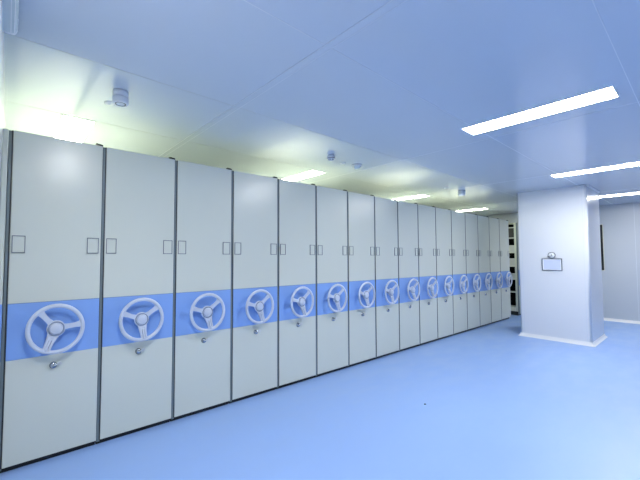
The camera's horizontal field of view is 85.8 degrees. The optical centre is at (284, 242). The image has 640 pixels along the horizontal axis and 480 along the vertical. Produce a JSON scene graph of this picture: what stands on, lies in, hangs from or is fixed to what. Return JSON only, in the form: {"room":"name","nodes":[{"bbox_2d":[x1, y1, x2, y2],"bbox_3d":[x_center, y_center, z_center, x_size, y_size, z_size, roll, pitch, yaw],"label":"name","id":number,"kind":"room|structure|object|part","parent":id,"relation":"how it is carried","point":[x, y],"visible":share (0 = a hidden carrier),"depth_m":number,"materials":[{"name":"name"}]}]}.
{"room":"archive storage room","nodes":[
{"label":"archive storage room","id":0,"kind":"room"},
{"bbox_2d":[0,0,4,195],"bbox_3d":[-0.834,0.155,0.867,0.100,2.683,9.350,2,-3,-39],"label":"wall","id":1,"kind":"structure","parent":0,"point":[2,76],"depth_m":1.92,"materials":[{"name":"white paint"}]},
{"bbox_2d":[2,0,18,34],"bbox_3d":[-0.879,-1.121,1.108,0.061,0.090,1.612,2,-3,-39],"label":"wall trunking","id":2,"kind":"structure","parent":1,"relation":"attached to","point":[10,8],"depth_m":1.61,"materials":[{"name":"white"}]},
{"bbox_2d":[0,315,639,479],"bbox_3d":[3.444,1.700,4.259,11.102,0.100,9.350,2,-3,-39],"label":"floor","id":3,"kind":"structure","parent":0,"point":[501,404],"depth_m":2.94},
{"bbox_2d":[0,128,8,362],"bbox_3d":[-2.637,0.426,3.193,0.031,2.350,2.250,2,-3,-39],"label":"end panel","id":4,"kind":"object","parent":3,"relation":"on","point":[4,170],"visible":0.94,"depth_m":2.35,"materials":[{"name":"white paint"}]},
{"bbox_2d":[0,130,102,472],"bbox_3d":[-2.366,0.425,3.354,0.590,2.368,2.349,2,-3,-39],"label":"shelving unit","id":5,"kind":"object","parent":3,"relation":"on","point":[49,363],"visible":1,"depth_m":2.49,"materials":[{"name":"white paint"}]},
{"bbox_3d":[-1.857,0.014,2.390,0.075,0.122,0.008,2,-3,-39],"label":"label frame","id":6,"kind":"part","parent":5,"relation":"part of","materials":[{"name":"grey"}]},
{"bbox_3d":[-1.687,1.174,2.499,0.564,0.709,0.030,2,-3,-39],"label":"panel","id":7,"kind":"part","parent":5,"relation":"part of","materials":[{"name":"white paint"}]},
{"bbox_3d":[-1.687,-0.173,2.560,0.564,1.210,0.030,2,-3,-39],"label":"panel","id":8,"kind":"part","parent":5,"relation":"part of","materials":[{"name":"white paint"}]},
{"bbox_3d":[-1.500,0.027,2.679,0.080,0.122,0.008,2,-3,-39],"label":"label frame","id":9,"kind":"part","parent":5,"relation":"part of","materials":[{"name":"grey"}]},
{"bbox_2d":[95,147,174,443],"bbox_3d":[-1.906,0.441,3.725,0.590,2.368,2.349,2,-3,-39],"label":"shelving unit","id":10,"kind":"object","parent":3,"relation":"on","point":[134,377],"visible":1,"depth_m":2.86,"materials":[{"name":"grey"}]},
{"bbox_3d":[-1.397,0.031,2.762,0.075,0.122,0.008,2,-3,-39],"label":"label frame","id":11,"kind":"part","parent":10,"relation":"part of","materials":[{"name":"grey"}]},
{"bbox_3d":[-1.227,1.190,2.871,0.564,0.709,0.030,2,-3,-39],"label":"panel","id":12,"kind":"part","parent":10,"relation":"part of","materials":[{"name":"white paint"}]},
{"bbox_3d":[-1.227,-0.156,2.931,0.564,1.210,0.030,2,-3,-39],"label":"panel","id":13,"kind":"part","parent":10,"relation":"part of","materials":[{"name":"white paint"}]},
{"bbox_3d":[-1.040,0.044,3.050,0.080,0.122,0.008,2,-3,-39],"label":"label frame","id":14,"kind":"part","parent":10,"relation":"part of","materials":[{"name":"grey"}]},
{"bbox_2d":[170,160,231,420],"bbox_3d":[-1.446,0.458,4.096,0.590,2.368,2.349,2,-3,-39],"label":"shelving unit","id":15,"kind":"object","parent":3,"relation":"on","point":[202,193],"visible":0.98,"depth_m":3.23,"materials":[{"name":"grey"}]},
{"bbox_3d":[-0.767,1.207,3.242,0.564,0.709,0.030,2,-3,-39],"label":"panel","id":16,"kind":"part","parent":15,"relation":"part of","materials":[{"name":"white paint"}]},
{"bbox_3d":[-0.767,-0.140,3.303,0.564,1.210,0.030,2,-3,-39],"label":"panel","id":17,"kind":"part","parent":15,"relation":"part of","materials":[{"name":"white paint"}]},
{"bbox_2d":[228,171,277,402],"bbox_3d":[-0.986,0.475,4.468,0.590,2.368,2.349,2,-3,-39],"label":"shelving unit","id":18,"kind":"object","parent":3,"relation":"on","point":[253,325],"visible":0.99,"depth_m":3.60,"materials":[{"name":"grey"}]},
{"bbox_3d":[-0.307,1.224,3.613,0.564,0.709,0.030,2,-3,-39],"label":"panel","id":19,"kind":"part","parent":18,"relation":"part of","materials":[{"name":"white paint"}]},
{"bbox_3d":[-0.307,-0.123,3.674,0.564,1.210,0.030,2,-3,-39],"label":"panel","id":20,"kind":"part","parent":18,"relation":"part of","materials":[{"name":"white paint"}]},
{"bbox_2d":[275,179,315,388],"bbox_3d":[-0.526,0.491,4.839,0.590,2.368,2.349,2,-3,-39],"label":"shelving unit","id":21,"kind":"object","parent":3,"relation":"on","point":[296,285],"visible":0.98,"depth_m":3.97,"materials":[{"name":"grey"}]},
{"bbox_3d":[0.153,-0.106,4.045,0.564,1.210,0.030,2,-3,-39],"label":"panel","id":22,"kind":"part","parent":21,"relation":"part of","materials":[{"name":"white paint"}]},
{"bbox_3d":[0.153,1.240,3.985,0.564,0.709,0.030,2,-3,-39],"label":"panel","id":23,"kind":"part","parent":21,"relation":"part of","materials":[{"name":"white paint"}]},
{"bbox_2d":[314,186,347,377],"bbox_3d":[-0.067,0.508,5.210,0.590,2.368,2.349,2,-3,-39],"label":"shelving unit","id":24,"kind":"object","parent":3,"relation":"on","point":[331,278],"visible":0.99,"depth_m":4.35,"materials":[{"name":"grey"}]},
{"bbox_3d":[0.613,-0.089,4.417,0.564,1.210,0.030,2,-3,-39],"label":"panel","id":25,"kind":"part","parent":24,"relation":"part of","materials":[{"name":"white paint"}]},
{"bbox_3d":[0.613,1.257,4.356,0.564,0.709,0.030,2,-3,-39],"label":"panel","id":26,"kind":"part","parent":24,"relation":"part of","materials":[{"name":"white paint"}]},
{"bbox_2d":[346,192,375,367],"bbox_3d":[0.393,0.525,5.582,0.590,2.368,2.349,2,-3,-39],"label":"shelving unit","id":27,"kind":"object","parent":3,"relation":"on","point":[360,207],"visible":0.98,"depth_m":4.72,"materials":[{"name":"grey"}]},
{"bbox_3d":[1.072,-0.073,4.788,0.564,1.210,0.030,2,-3,-39],"label":"panel","id":28,"kind":"part","parent":27,"relation":"part of","materials":[{"name":"white paint"}]},
{"bbox_3d":[1.072,1.274,4.727,0.564,0.709,0.030,2,-3,-39],"label":"panel","id":29,"kind":"part","parent":27,"relation":"part of","materials":[{"name":"white paint"}]},
{"bbox_2d":[374,197,398,358],"bbox_3d":[0.853,0.541,5.953,0.590,2.368,2.349,2,-3,-39],"label":"shelving unit","id":30,"kind":"object","parent":3,"relation":"on","point":[385,210],"visible":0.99,"depth_m":5.09,"materials":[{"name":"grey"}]},
{"bbox_3d":[1.532,-0.056,5.159,0.564,1.210,0.030,2,-3,-39],"label":"panel","id":31,"kind":"part","parent":30,"relation":"part of","materials":[{"name":"white paint"}]},
{"bbox_3d":[1.532,1.290,5.099,0.564,0.709,0.030,2,-3,-39],"label":"panel","id":32,"kind":"part","parent":30,"relation":"part of","materials":[{"name":"white paint"}]},
{"bbox_2d":[397,201,419,351],"bbox_3d":[1.313,0.558,6.324,0.590,2.368,2.349,2,-3,-39],"label":"shelving unit","id":33,"kind":"object","parent":3,"relation":"on","point":[407,223],"visible":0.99,"depth_m":5.46,"materials":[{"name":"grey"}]},
{"bbox_3d":[1.992,-0.039,5.530,0.564,1.210,0.030,2,-3,-39],"label":"panel","id":34,"kind":"part","parent":33,"relation":"part of","materials":[{"name":"white paint"}]},
{"bbox_3d":[1.992,1.307,5.470,0.564,0.709,0.030,2,-3,-39],"label":"panel","id":35,"kind":"part","parent":33,"relation":"part of","materials":[{"name":"white paint"}]},
{"bbox_2d":[417,204,437,345],"bbox_3d":[1.773,0.575,6.696,0.590,2.368,2.349,2,-3,-39],"label":"shelving unit","id":36,"kind":"object","parent":3,"relation":"on","point":[428,283],"visible":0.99,"depth_m":5.83,"materials":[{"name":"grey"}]},
{"bbox_3d":[2.452,-0.023,5.902,0.564,1.210,0.030,2,-3,-39],"label":"panel","id":37,"kind":"part","parent":36,"relation":"part of","materials":[{"name":"white paint"}]},
{"bbox_3d":[2.452,1.324,5.841,0.564,0.709,0.030,2,-3,-39],"label":"panel","id":38,"kind":"part","parent":36,"relation":"part of","materials":[{"name":"white paint"}]},
{"bbox_2d":[435,208,453,339],"bbox_3d":[2.233,0.591,7.067,0.590,2.368,2.349,2,-3,-39],"label":"shelving unit","id":39,"kind":"object","parent":3,"relation":"on","point":[444,278],"visible":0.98,"depth_m":6.20,"materials":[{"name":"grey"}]},
{"bbox_3d":[2.912,-0.006,6.273,0.564,1.210,0.030,2,-3,-39],"label":"panel","id":40,"kind":"part","parent":39,"relation":"part of","materials":[{"name":"white paint"}]},
{"bbox_3d":[2.912,1.341,6.213,0.564,0.709,0.030,2,-3,-39],"label":"panel","id":41,"kind":"part","parent":39,"relation":"part of","materials":[{"name":"white paint"}]},
{"bbox_2d":[451,210,468,335],"bbox_3d":[2.692,0.608,7.438,0.590,2.368,2.349,2,-3,-39],"label":"shelving unit","id":42,"kind":"object","parent":3,"relation":"on","point":[459,276],"visible":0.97,"depth_m":6.58,"materials":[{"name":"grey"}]},
{"bbox_3d":[3.372,0.011,6.644,0.564,1.210,0.030,2,-3,-39],"label":"panel","id":43,"kind":"part","parent":42,"relation":"part of","materials":[{"name":"white paint"}]},
{"bbox_3d":[3.372,1.357,6.584,0.564,0.709,0.030,2,-3,-39],"label":"panel","id":44,"kind":"part","parent":42,"relation":"part of","materials":[{"name":"white paint"}]},
{"bbox_2d":[465,213,480,330],"bbox_3d":[3.152,0.625,7.810,0.590,2.368,2.349,2,-3,-39],"label":"shelving unit","id":45,"kind":"object","parent":3,"relation":"on","point":[471,228],"visible":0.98,"depth_m":6.95,"materials":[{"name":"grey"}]},
{"bbox_3d":[3.832,0.027,7.016,0.564,1.210,0.030,2,-3,-39],"label":"panel","id":46,"kind":"part","parent":45,"relation":"part of","materials":[{"name":"white paint"}]},
{"bbox_3d":[3.832,1.374,6.955,0.564,0.709,0.030,2,-3,-39],"label":"panel","id":47,"kind":"part","parent":45,"relation":"part of","materials":[{"name":"white paint"}]},
{"bbox_2d":[477,215,492,327],"bbox_3d":[3.612,0.641,8.181,0.590,2.368,2.349,2,-3,-39],"label":"shelving unit","id":48,"kind":"object","parent":3,"relation":"on","point":[482,222],"visible":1,"depth_m":7.32,"materials":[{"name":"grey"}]},
{"bbox_3d":[4.291,0.044,7.387,0.564,1.210,0.030,2,-3,-39],"label":"panel","id":49,"kind":"part","parent":48,"relation":"part of","materials":[{"name":"white paint"}]},
{"bbox_3d":[4.291,1.391,7.327,0.564,0.709,0.030,2,-3,-39],"label":"panel","id":50,"kind":"part","parent":48,"relation":"part of","materials":[{"name":"white paint"}]},
{"bbox_2d":[489,217,502,323],"bbox_3d":[4.072,0.658,8.552,0.590,2.368,2.349,2,-3,-39],"label":"shelving unit","id":51,"kind":"object","parent":3,"relation":"on","point":[494,245],"visible":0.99,"depth_m":7.69,"materials":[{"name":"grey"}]},
{"bbox_3d":[4.751,0.061,7.758,0.564,1.210,0.030,2,-3,-39],"label":"panel","id":52,"kind":"part","parent":51,"relation":"part of","materials":[{"name":"white paint"}]},
{"bbox_3d":[4.751,1.407,7.698,0.564,0.709,0.030,2,-3,-39],"label":"panel","id":53,"kind":"part","parent":51,"relation":"part of","materials":[{"name":"white paint"}]},
{"bbox_2d":[499,219,511,320],"bbox_3d":[4.532,0.675,8.924,0.590,2.368,2.349,2,-3,-39],"label":"shelving unit","id":54,"kind":"object","parent":3,"relation":"on","point":[503,224],"visible":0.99,"depth_m":8.06,"materials":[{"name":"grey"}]},
{"bbox_3d":[5.211,0.077,8.130,0.564,1.210,0.030,2,-3,-39],"label":"panel","id":55,"kind":"part","parent":54,"relation":"part of","materials":[{"name":"white paint"}]},
{"bbox_3d":[5.211,1.424,8.069,0.564,0.709,0.030,2,-3,-39],"label":"panel","id":56,"kind":"part","parent":54,"relation":"part of","materials":[{"name":"white paint"}]},
{"bbox_2d":[508,223,520,314],"bbox_3d":[5.428,0.710,9.706,0.590,2.368,2.250,2,-3,-39],"label":"shelving unit","id":57,"kind":"object","parent":3,"relation":"on","point":[515,287],"visible":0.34,"depth_m":8.71,"materials":[{"name":"white paint"}]},
{"bbox_2d":[509,245,513,251],"bbox_3d":[5.872,0.172,8.942,0.258,0.175,0.315,2,-3,-39],"label":"box","id":58,"kind":"object","parent":57,"relation":"on","point":[511,247],"visible":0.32,"depth_m":8.79,"materials":[{"name":"grey cardboard"}]},
{"bbox_2d":[509,258,514,265],"bbox_3d":[5.872,0.514,8.926,0.258,0.190,0.315,2,-3,-39],"label":"box","id":59,"kind":"object","parent":57,"relation":"on","point":[511,260],"visible":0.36,"depth_m":8.78,"materials":[{"name":"grey"}]},
{"bbox_2d":[510,228,513,237],"bbox_3d":[5.933,-0.237,8.876,0.240,0.235,0.081,2,-3,-39],"label":"case","id":60,"kind":"object","parent":57,"relation":"on","point":[511,229],"visible":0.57,"depth_m":8.80,"materials":[{"name":"grey"}]},
{"bbox_3d":[6.136,0.111,8.877,0.564,1.210,0.030,2,-3,-39],"label":"panel","id":61,"kind":"part","parent":57,"relation":"part of","materials":[{"name":"white paint"}]},
{"bbox_2d":[4,0,639,215],"bbox_3d":[3.444,-1.080,4.384,11.102,0.100,9.350,2,-3,-39],"label":"ceiling","id":62,"kind":"structure","parent":0,"point":[476,61],"depth_m":2.42,"materials":[{"name":"white"}]},
{"bbox_2d":[53,114,95,142],"bbox_3d":[-2.133,-1.070,3.417,0.265,0.006,1.060,2,-3,-39],"label":"recessed light","id":63,"kind":"object","parent":62,"relation":"in","point":[71,128],"visible":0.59,"depth_m":3.24,"materials":[{"name":"white plastic"}]},
{"bbox_2d":[104,101,113,105],"bbox_3d":[-1.388,-1.099,2.714,0.076,0.012,0.076,2,-3,-39],"label":"sprinkler cover","id":64,"kind":"object","parent":62,"relation":"attached to","point":[110,103],"visible":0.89,"depth_m":2.71,"materials":[{"name":"white plastic"}]},
{"bbox_2d":[112,88,128,106],"bbox_3d":[-1.210,-1.065,2.529,0.109,0.097,0.109,2,-3,-39],"label":"smoke detector","id":65,"kind":"object","parent":62,"relation":"attached to","point":[120,98],"visible":1,"depth_m":2.49,"materials":[{"name":"white plastic"}]},
{"bbox_2d":[6,101,505,212],"bbox_3d":[2.050,-0.952,6.104,10.902,0.001,0.005,2,-3,-39],"label":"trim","id":66,"kind":"structure","parent":62,"relation":"attached to","point":[6,101],"depth_m":3.86,"materials":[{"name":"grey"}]},
{"bbox_2d":[5,33,513,195],"bbox_3d":[2.709,-0.989,5.290,10.902,0.001,0.005,2,-3,-39],"label":"trim","id":67,"kind":"structure","parent":62,"relation":"attached to","point":[5,33],"depth_m":2.54,"materials":[{"name":"grey"}]},
{"bbox_2d":[158,0,406,156],"bbox_3d":[0.345,-1.141,1.879,0.058,0.003,9.150,2,-3,-39],"label":"trim","id":68,"kind":"structure","parent":62,"relation":"attached to","point":[392,4],"depth_m":2.14,"materials":[{"name":"white"}]},
{"bbox_2d":[282,170,324,180],"bbox_3d":[0.161,-0.987,5.269,0.265,0.006,1.060,2,-3,-39],"label":"recessed light","id":69,"kind":"object","parent":62,"relation":"in","point":[311,173],"visible":0.59,"depth_m":5.10,"materials":[{"name":"white plastic"}]},
{"bbox_2d":[327,154,334,160],"bbox_3d":[0.557,-1.009,4.104,0.102,0.067,0.102,2,-3,-39],"label":"smoke detector","id":70,"kind":"object","parent":62,"relation":"attached to","point":[331,157],"visible":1,"depth_m":4.07,"materials":[{"name":"white plastic"}]},
{"bbox_2d":[352,164,361,168],"bbox_3d":[0.957,-0.994,4.523,0.124,0.060,0.124,2,-3,-39],"label":"dome camera","id":71,"kind":"object","parent":62,"relation":"attached to","point":[355,166],"visible":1,"depth_m":4.49,"materials":[{"name":"white plastic"}]},
{"bbox_2d":[392,194,428,200],"bbox_3d":[2.455,-0.904,7.122,0.265,0.006,1.060,2,-3,-39],"label":"recessed light","id":72,"kind":"object","parent":62,"relation":"in","point":[422,195],"visible":0.59,"depth_m":6.96,"materials":[{"name":"white plastic"}]},
{"bbox_2d":[244,0,612,204],"bbox_3d":[3.353,-1.024,4.494,10.902,0.001,0.005,2,-3,-39],"label":"trim","id":73,"kind":"structure","parent":62,"relation":"attached to","point":[244,0],"depth_m":2.22,"materials":[{"name":"white"}]},
{"bbox_2d":[458,190,464,195],"bbox_3d":[3.234,-0.897,6.253,0.122,0.098,0.122,2,-3,-39],"label":"smoke detector","id":74,"kind":"object","parent":62,"relation":"attached to","point":[460,192],"visible":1,"depth_m":6.21,"materials":[{"name":"white plastic"}]},
{"bbox_2d":[457,208,486,211],"bbox_3d":[4.703,-0.822,8.937,0.265,0.006,1.060,2,-3,-39],"label":"recessed light","id":75,"kind":"object","parent":62,"relation":"in","point":[479,208],"visible":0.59,"depth_m":8.72,"materials":[{"name":"white plastic"}]},
{"bbox_2d":[307,101,639,183],"bbox_3d":[2.220,-1.074,3.393,0.005,0.001,9.150,2,-3,-39],"label":"trim","id":76,"kind":"structure","parent":62,"relation":"attached to","point":[639,101],"depth_m":3.46,"materials":[{"name":"white"}]},
{"bbox_2d":[395,161,637,198],"bbox_3d":[4.078,-1.006,4.894,0.005,0.001,9.150,2,-3,-39],"label":"trim","id":77,"kind":"structure","parent":62,"relation":"attached to","point":[637,161],"depth_m":5.27,"materials":[{"name":"white metal"}]},
{"bbox_2d":[461,85,619,134],"bbox_3d":[2.110,-1.092,2.925,0.265,0.006,1.060,2,-3,-39],"label":"recessed light","id":78,"kind":"object","parent":62,"relation":"in","point":[610,92],"visible":1,"depth_m":2.84,"materials":[{"name":"white plastic"}]},
{"bbox_2d":[586,185,599,192],"bbox_3d":[5.482,-0.943,6.071,1.012,0.022,0.022,2,-3,-39],"label":"trim","id":79,"kind":"structure","parent":62,"relation":"attached to","point":[589,186],"depth_m":6.06,"materials":[{"name":"white plastic"}]},
{"bbox_2d":[550,161,639,177],"bbox_3d":[4.373,-1.010,4.752,0.265,0.006,1.060,2,-3,-39],"label":"recessed light","id":80,"kind":"object","parent":62,"relation":"in","point":[632,164],"visible":1,"depth_m":4.75,"materials":[{"name":"white plastic"}]},
{"bbox_2d":[592,0,639,105],"bbox_3d":[4.008,-1.061,3.683,10.902,0.001,0.005,2,-3,-39],"label":"trim","id":81,"kind":"structure","parent":62,"relation":"attached to","point":[592,0],"depth_m":2.01,"materials":[{"name":"white"}]},
{"bbox_2d":[599,192,639,197],"bbox_3d":[6.620,-0.929,6.567,0.265,0.006,1.060,2,-3,-39],"label":"recessed light","id":82,"kind":"object","parent":62,"relation":"in","point":[632,193],"visible":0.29,"depth_m":6.63,"materials":[{"name":"white plastic"}]},
{"bbox_2d":[517,185,603,342],"bbox_3d":[5.158,0.404,6.412,1.054,2.683,1.012,2,-3,-39],"label":"wall pillar","id":83,"kind":"structure","parent":0,"point":[567,303],"depth_m":6.03,"materials":[{"name":"white paint"}]},
{"bbox_2d":[548,252,555,257],"bbox_3d":[4.744,0.231,6.079,0.021,0.112,0.112,2,-3,-39],"label":"gauge","id":84,"kind":"object","parent":83,"relation":"attached to","point":[551,254],"visible":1,"depth_m":6.07,"materials":[{"name":"grey"}]},
{"bbox_2d":[542,258,562,270],"bbox_3d":[4.745,0.396,6.075,0.014,0.216,0.294,2,-3,-39],"label":"frame","id":85,"kind":"object","parent":83,"relation":"attached to","point":[548,264],"visible":1,"depth_m":6.07,"materials":[{"name":"grey"}]},
{"bbox_2d":[518,332,606,346],"bbox_3d":[5.158,1.714,6.354,1.126,0.062,1.084,2,-3,-39],"label":"baseboard","id":86,"kind":"structure","parent":83,"relation":"attached to","point":[603,337],"depth_m":5.96,"materials":[{"name":"white plastic"}]},
{"bbox_2d":[484,202,639,320],"bbox_3d":[7.721,0.466,7.775,0.102,2.683,9.150,2,-3,-39],"label":"wall","id":87,"kind":"structure","parent":0,"point":[621,222],"depth_m":7.79,"materials":[{"name":"grey paint"}]},
{"bbox_2d":[600,224,604,270],"bbox_3d":[7.280,0.132,8.335,0.104,1.100,0.750,2,-3,-39],"label":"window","id":88,"kind":"structure","parent":87,"relation":"in","point":[601,225],"depth_m":8.06,"materials":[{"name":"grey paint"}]},
{"bbox_2d":[604,318,639,323],"bbox_3d":[7.669,1.773,7.674,0.037,0.062,9.150,2,-3,-39],"label":"baseboard","id":89,"kind":"structure","parent":87,"relation":"attached to","point":[605,319],"depth_m":7.74,"materials":[{"name":"white plastic"}]}
]}

